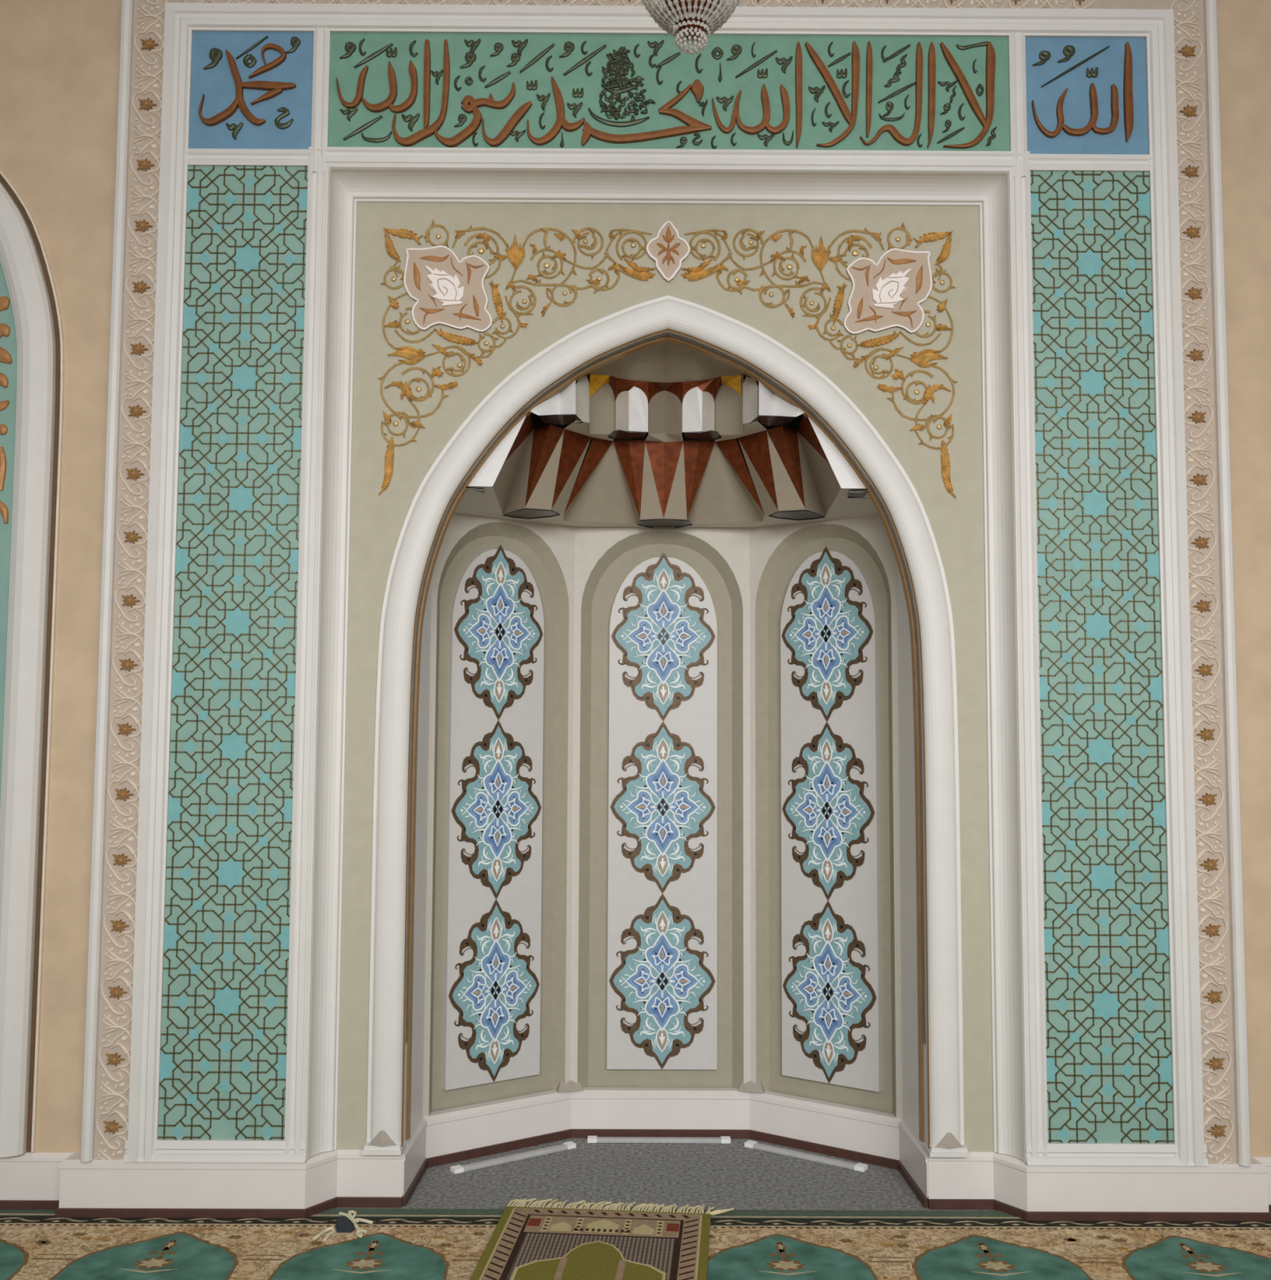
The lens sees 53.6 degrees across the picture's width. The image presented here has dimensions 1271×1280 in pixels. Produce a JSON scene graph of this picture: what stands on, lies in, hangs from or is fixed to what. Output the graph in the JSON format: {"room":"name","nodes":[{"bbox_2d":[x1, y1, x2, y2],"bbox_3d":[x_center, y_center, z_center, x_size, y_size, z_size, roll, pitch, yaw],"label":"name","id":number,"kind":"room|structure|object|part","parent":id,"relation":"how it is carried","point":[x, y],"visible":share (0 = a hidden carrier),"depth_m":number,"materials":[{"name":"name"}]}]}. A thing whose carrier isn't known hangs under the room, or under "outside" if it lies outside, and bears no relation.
{"room":"mosque","nodes":[
{"label":"mosque","id":0,"kind":"room"},
{"bbox_2d":[406,577,431,1146],"bbox_3d":[-0.765,0.659,4.391,0.030,2.395,0.300,0,-4,0],"label":"wall","id":1,"kind":"structure","parent":0,"point":[422,782],"depth_m":4.41,"materials":[{"name":"white paint"}]},
{"bbox_2d":[422,513,574,1116],"bbox_3d":[-0.514,0.700,4.737,0.613,2.365,0.060,3,-5,-34],"label":"wall","id":2,"kind":"structure","parent":0,"point":[547,550],"depth_m":4.82,"materials":[{"name":"paint"}]},
{"bbox_2d":[442,544,544,1090],"bbox_3d":[-0.525,0.636,4.732,0.392,2.002,0.035,3,-5,-34],"label":"arched panel","id":3,"kind":"object","parent":2,"relation":"attached to","point":[491,992],"visible":1,"depth_m":4.71,"materials":[{"name":"white paint"}]},
{"bbox_2d":[555,1079,583,1092],"bbox_3d":[-0.252,1.688,4.812,0.100,0.063,0.042,2,-4,-17],"label":"trim","id":4,"kind":"structure","parent":2,"relation":"attached to","point":[571,1086],"depth_m":4.80,"materials":[{"name":"paint"}]},
{"bbox_2d":[0,0,1270,1156],"bbox_3d":[0.110,-0.748,4.315,9.000,5.200,0.140,0,-4,0],"label":"wall","id":5,"kind":"structure","parent":0,"point":[60,59],"depth_m":4.25,"materials":[{"name":"beige paint"}]},
{"bbox_2d":[0,168,64,1157],"bbox_3d":[-2.753,-0.176,4.164,1.652,3.648,0.069,0,-4,0],"label":"arched window","id":6,"kind":"structure","parent":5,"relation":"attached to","point":[32,341],"depth_m":4.15,"materials":[{"name":"white paint"}]},
{"bbox_2d":[0,1196,402,1217],"bbox_3d":[-2.579,1.810,4.034,3.646,0.031,0.142,0,-4,0],"label":"trim","id":7,"kind":"structure","parent":5,"relation":"attached to","point":[337,1202],"depth_m":3.97,"materials":[{"name":"brown wood"}]},
{"bbox_2d":[0,1147,405,1208],"bbox_3d":[-2.579,1.724,4.052,3.646,0.147,0.158,0,-4,0],"label":"baseboard","id":8,"kind":"structure","parent":5,"relation":"attached to","point":[326,1175],"depth_m":3.98,"materials":[{"name":"white paint"}]},
{"bbox_2d":[402,1128,928,1208],"bbox_3d":[0.096,1.853,4.453,1.760,0.031,0.732,0,-4,0],"label":"trim","id":9,"kind":"structure","parent":5,"relation":"attached to","point":[571,1133],"depth_m":4.65,"materials":[{"name":"brown wood"}]},
{"bbox_2d":[924,1150,1270,1212],"bbox_3d":[2.775,1.751,4.070,3.646,0.147,0.158,0,-4,0],"label":"baseboard","id":10,"kind":"structure","parent":5,"relation":"attached to","point":[1006,1179],"depth_m":3.99,"materials":[{"name":"white paint"}]},
{"bbox_2d":[928,1199,1270,1221],"bbox_3d":[2.775,1.837,4.052,3.646,0.031,0.142,0,-4,0],"label":"trim","id":11,"kind":"structure","parent":5,"relation":"attached to","point":[933,1204],"depth_m":3.98,"materials":[{"name":"brown wood"}]},
{"bbox_2d":[570,526,751,1088],"bbox_3d":[0.100,0.716,4.917,0.690,2.365,0.060,0,-4,0],"label":"wall","id":12,"kind":"structure","parent":0,"point":[605,556],"depth_m":4.93,"materials":[{"name":"paint"}]},
{"bbox_2d":[606,552,717,1069],"bbox_3d":[0.106,0.653,4.919,0.424,2.002,0.035,0,-4,0],"label":"arched panel","id":13,"kind":"object","parent":12,"relation":"attached to","point":[662,922],"visible":1,"depth_m":4.90,"materials":[{"name":"white paint"}]},
{"bbox_2d":[402,1087,928,1198],"bbox_3d":[0.096,1.769,4.469,1.800,0.143,0.752,0,-4,0],"label":"baseboard","id":14,"kind":"structure","parent":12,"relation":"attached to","point":[450,1131],"depth_m":4.68,"materials":[{"name":"white paint"}]},
{"bbox_2d":[453,341,879,528],"bbox_3d":[0.108,-0.748,4.674,1.804,0.568,0.735,0,-4,0],"label":"vault","id":15,"kind":"object","parent":12,"relation":"attached to","point":[662,480],"visible":0.8,"depth_m":4.62,"materials":[{"name":"grey paint"}]},
{"bbox_2d":[337,202,993,1151],"bbox_3d":[0.105,0.099,4.249,2.200,3.300,0.050,0,-4,0],"label":"wall","id":16,"kind":"structure","parent":0,"point":[377,522],"depth_m":4.29,"materials":[{"name":"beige paint"}]},
{"bbox_2d":[377,218,655,495],"bbox_3d":[-0.406,-0.967,4.289,0.944,0.960,0.020,0,-4,0],"label":"floral ornament","id":17,"kind":"object","parent":16,"relation":"attached to","point":[448,291],"visible":1,"depth_m":4.30,"materials":[{"name":"gold metal"}]},
{"bbox_2d":[361,295,968,1157],"bbox_3d":[0.104,0.244,4.213,1.958,2.853,0.122,0,-4,0],"label":"arch surround","id":18,"kind":"object","parent":16,"relation":"attached to","point":[943,1051],"visible":1,"depth_m":4.19,"materials":[{"name":"white paint"}]},
{"bbox_2d":[404,333,925,1142],"bbox_3d":[0.104,0.301,4.254,1.714,2.717,0.072,0,-4,0],"label":"trim","id":19,"kind":"structure","parent":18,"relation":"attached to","point":[655,341],"depth_m":4.28,"materials":[{"name":"beige paint"}]},
{"bbox_2d":[646,220,690,281],"bbox_3d":[0.112,-1.334,4.319,0.152,0.215,0.015,0,-4,0],"label":"cartouche","id":20,"kind":"object","parent":16,"relation":"attached to","point":[668,249],"visible":1,"depth_m":4.32,"materials":[{"name":"beige paint"}]},
{"bbox_2d":[680,222,957,497],"bbox_3d":[0.627,-0.962,4.292,0.944,0.960,0.020,0,-4,0],"label":"floral ornament","id":21,"kind":"object","parent":16,"relation":"attached to","point":[887,293],"visible":1,"depth_m":4.31,"materials":[{"name":"gold metal"}]},
{"bbox_2d":[337,1137,994,1210],"bbox_3d":[0.110,1.621,0.606,9.000,0.060,11.000,0,-4,0],"label":"floor","id":22,"kind":"structure","parent":0,"point":[719,1175],"depth_m":4.33,"materials":[{"name":"grey carpet"}]},
{"bbox_2d":[450,1141,576,1173],"bbox_3d":[-0.434,1.863,4.536,0.496,0.015,0.036,3,-5,-34],"label":"light bar","id":23,"kind":"object","parent":22,"relation":"on","point":[456,1169],"visible":1,"depth_m":4.52,"materials":[{"name":"white plastic"}]},
{"bbox_2d":[0,1208,1270,1279],"bbox_3d":[0.113,1.532,-0.163,8.800,0.007,8.455,0,-4,0],"label":"carpet","id":24,"kind":"object","parent":22,"relation":"on","point":[399,1244],"visible":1,"depth_m":3.76,"materials":[{"name":"carpet"}]},
{"bbox_2d":[312,1210,373,1240],"bbox_3d":[-0.896,1.811,3.897,0.157,0.011,0.224,0,-4,0],"label":"cord","id":25,"kind":"object","parent":24,"relation":"on","point":[359,1232],"visible":1,"depth_m":3.86,"materials":[{"name":"beige fabric"}]},
{"bbox_2d":[335,1216,355,1232],"bbox_3d":[-0.903,1.811,3.910,0.057,0.012,0.131,2,-4,-18],"label":"cloth","id":26,"kind":"object","parent":24,"relation":"on","point":[343,1224],"visible":1,"depth_m":3.88,"materials":[{"name":"fabric"}]},
{"bbox_2d":[470,1198,733,1279],"bbox_3d":[-0.097,1.782,3.486,0.730,0.014,1.232,0,-4,5],"label":"rug","id":27,"kind":"object","parent":24,"relation":"on","point":[527,1242],"visible":1,"depth_m":3.75,"materials":[{"name":"fabric"}]},
{"bbox_3d":[-0.140,1.774,3.415,0.492,0.001,1.084,0,-4,5],"label":"dark frame","id":28,"kind":"part","parent":27,"relation":"part of","materials":[{"name":"fabric"}]},
{"bbox_2d":[587,1135,730,1143],"bbox_3d":[0.088,1.880,4.738,0.537,0.015,0.036,0,-4,0],"label":"light bar","id":29,"kind":"object","parent":22,"relation":"on","point":[591,1139],"visible":1,"depth_m":4.72,"materials":[{"name":"white plastic"}]},
{"bbox_2d":[596,1137,721,1142],"bbox_3d":[0.088,1.881,4.737,0.477,0.013,0.032,0,-4,0],"label":"diffuser","id":30,"kind":"object","parent":29,"relation":"attached to","point":[599,1140],"depth_m":4.72,"materials":[{"name":"white plastic"}]},
{"bbox_2d":[744,1140,867,1172],"bbox_3d":[0.613,1.870,4.567,0.476,0.015,0.036,-2,-5,34],"label":"light bar","id":31,"kind":"object","parent":22,"relation":"on","point":[749,1144],"visible":1,"depth_m":4.55,"materials":[{"name":"white plastic"}]},
{"bbox_2d":[468,373,864,512],"bbox_3d":[0.105,-0.209,4.848,2.600,4.200,1.000,0,-4,0],"label":"wall","id":32,"kind":"structure","parent":0,"point":[537,422],"depth_m":5.35,"materials":[{"name":"paint"}]},
{"bbox_2d":[640,0,739,54],"bbox_3d":[0.141,-1.897,3.165,0.276,0.872,0.275,0,-4,0],"label":"chandelier","id":33,"kind":"object","parent":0,"point":[694,21],"visible":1,"depth_m":3.11,"materials":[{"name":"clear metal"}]},
{"bbox_3d":[0.141,-1.920,3.167,0.145,0.825,0.145,0,-4,0],"label":"lamp shade","id":34,"kind":"part","parent":33,"relation":"part of","materials":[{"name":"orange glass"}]},
{"bbox_2d":[749,515,902,1119],"bbox_3d":[0.716,0.706,4.741,0.613,2.365,0.060,-3,-5,34],"label":"wall","id":35,"kind":"structure","parent":0,"point":[776,552],"depth_m":4.82,"materials":[{"name":"paint"}]},
{"bbox_2d":[737,1080,764,1093],"bbox_3d":[0.443,1.692,4.814,0.100,0.063,0.042,-1,-4,17],"label":"trim","id":36,"kind":"structure","parent":35,"relation":"attached to","point":[749,1086],"depth_m":4.80,"materials":[{"name":"paint"}]},
{"bbox_2d":[780,546,881,1092],"bbox_3d":[0.727,0.642,4.736,0.392,2.002,0.035,-3,-5,34],"label":"arched panel","id":37,"kind":"object","parent":35,"relation":"attached to","point":[831,921],"visible":1,"depth_m":4.71,"materials":[{"name":"white paint"}]},
{"bbox_2d":[897,565,923,1148],"bbox_3d":[0.969,0.668,4.397,0.030,2.395,0.300,0,-4,0],"label":"wall","id":38,"kind":"structure","parent":0,"point":[905,700],"depth_m":4.41,"materials":[{"name":"white paint"}]},
{"bbox_3d":[0.107,-0.287,4.255,3.710,4.270,0.194,0,-4,0],"label":"wall","id":39,"kind":"structure","parent":0,"visible":0},
{"bbox_2d":[80,0,134,1161],"bbox_3d":[-1.730,-0.390,4.168,0.037,4.094,0.090,0,-4,0],"label":"trim","id":40,"kind":"structure","parent":39,"relation":"attached to","point":[123,126],"depth_m":4.11,"materials":[{"name":"white paint"}]},
{"bbox_2d":[94,0,168,1159],"bbox_3d":[-1.655,-0.268,4.140,0.114,4.040,0.020,0,-4,0],"label":"floral border","id":41,"kind":"object","parent":39,"relation":"attached to","point":[113,1093],"visible":1,"depth_m":4.13,"materials":[{"name":"beige paint"}]},
{"bbox_2d":[158,165,307,1140],"bbox_3d":[-1.305,-0.002,4.125,0.420,3.200,0.015,0,-4,0],"label":"lattice panel","id":42,"kind":"object","parent":39,"relation":"attached to","point":[223,1073],"visible":1,"depth_m":4.12,"materials":[{"name":"teal tile"}]},
{"bbox_2d":[189,31,313,149],"bbox_3d":[-1.296,-1.857,4.253,0.420,0.422,0.024,0,-4,0],"label":"calligraphy panel","id":43,"kind":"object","parent":39,"relation":"attached to","point":[250,90],"depth_m":4.25,"materials":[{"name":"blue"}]},
{"bbox_2d":[123,1138,1208,1165],"bbox_3d":[0.099,1.629,4.000,3.434,0.065,0.032,0,-4,0],"label":"trim","id":44,"kind":"structure","parent":39,"relation":"attached to","point":[168,1150],"depth_m":3.99,"materials":[{"name":"white paint"}]},
{"bbox_2d":[284,146,1048,1163],"bbox_3d":[0.106,0.007,4.176,2.426,3.317,0.130,0,-4,0],"label":"trim","id":45,"kind":"structure","parent":39,"relation":"attached to","point":[984,180],"depth_m":4.19,"materials":[{"name":"white paint"}]},
{"bbox_2d":[127,2,1204,1166],"bbox_3d":[0.108,-0.242,4.136,3.410,3.812,0.038,0,-4,0],"label":"trim","id":46,"kind":"structure","parent":39,"relation":"attached to","point":[1156,26],"depth_m":4.17,"materials":[{"name":"white paint"}]},
{"bbox_2d":[184,26,1153,176],"bbox_3d":[0.115,-1.815,4.252,3.254,0.504,0.023,0,-4,0],"label":"trim","id":47,"kind":"structure","parent":39,"relation":"attached to","point":[322,38],"depth_m":4.24,"materials":[{"name":"white paint"}]},
{"bbox_2d":[328,32,1009,151],"bbox_3d":[0.115,-1.849,4.258,2.308,0.422,0.024,0,-4,0],"label":"arabic inscription","id":48,"kind":"object","parent":39,"relation":"attached to","point":[387,89],"visible":1,"depth_m":4.26,"materials":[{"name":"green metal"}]},
{"bbox_2d":[168,0,1169,8],"bbox_3d":[0.117,-2.208,4.286,3.412,0.132,0.020,0,-4,0],"label":"floral border","id":49,"kind":"object","parent":39,"relation":"attached to","point":[1051,4],"visible":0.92,"depth_m":4.29,"materials":[{"name":"beige paint"}]},
{"bbox_2d":[1025,37,1148,154],"bbox_3d":[1.526,-1.842,4.263,0.420,0.422,0.024,0,-4,0],"label":"arabic inscription","id":50,"kind":"structure","parent":39,"relation":"attached to","point":[1085,95],"depth_m":4.26,"materials":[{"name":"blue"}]},
{"bbox_2d":[1030,170,1173,1143],"bbox_3d":[1.517,0.012,4.134,0.420,3.200,0.015,0,-4,0],"label":"lattice panel","id":51,"kind":"object","parent":39,"relation":"attached to","point":[1107,994],"visible":1,"depth_m":4.12,"materials":[{"name":"teal tile"}]},
{"bbox_2d":[1168,0,1236,1164],"bbox_3d":[1.869,-0.250,4.151,0.118,4.040,0.020,0,-4,0],"label":"floral border","id":52,"kind":"object","parent":39,"relation":"attached to","point":[1205,613],"visible":1,"depth_m":4.15,"materials":[{"name":"beige paint"}]},
{"bbox_2d":[1203,0,1250,1166],"bbox_3d":[1.947,-0.371,4.180,0.037,4.094,0.090,0,-4,0],"label":"trim","id":53,"kind":"structure","parent":39,"relation":"attached to","point":[1236,918],"depth_m":4.13,"materials":[{"name":"white paint"}]}
]}

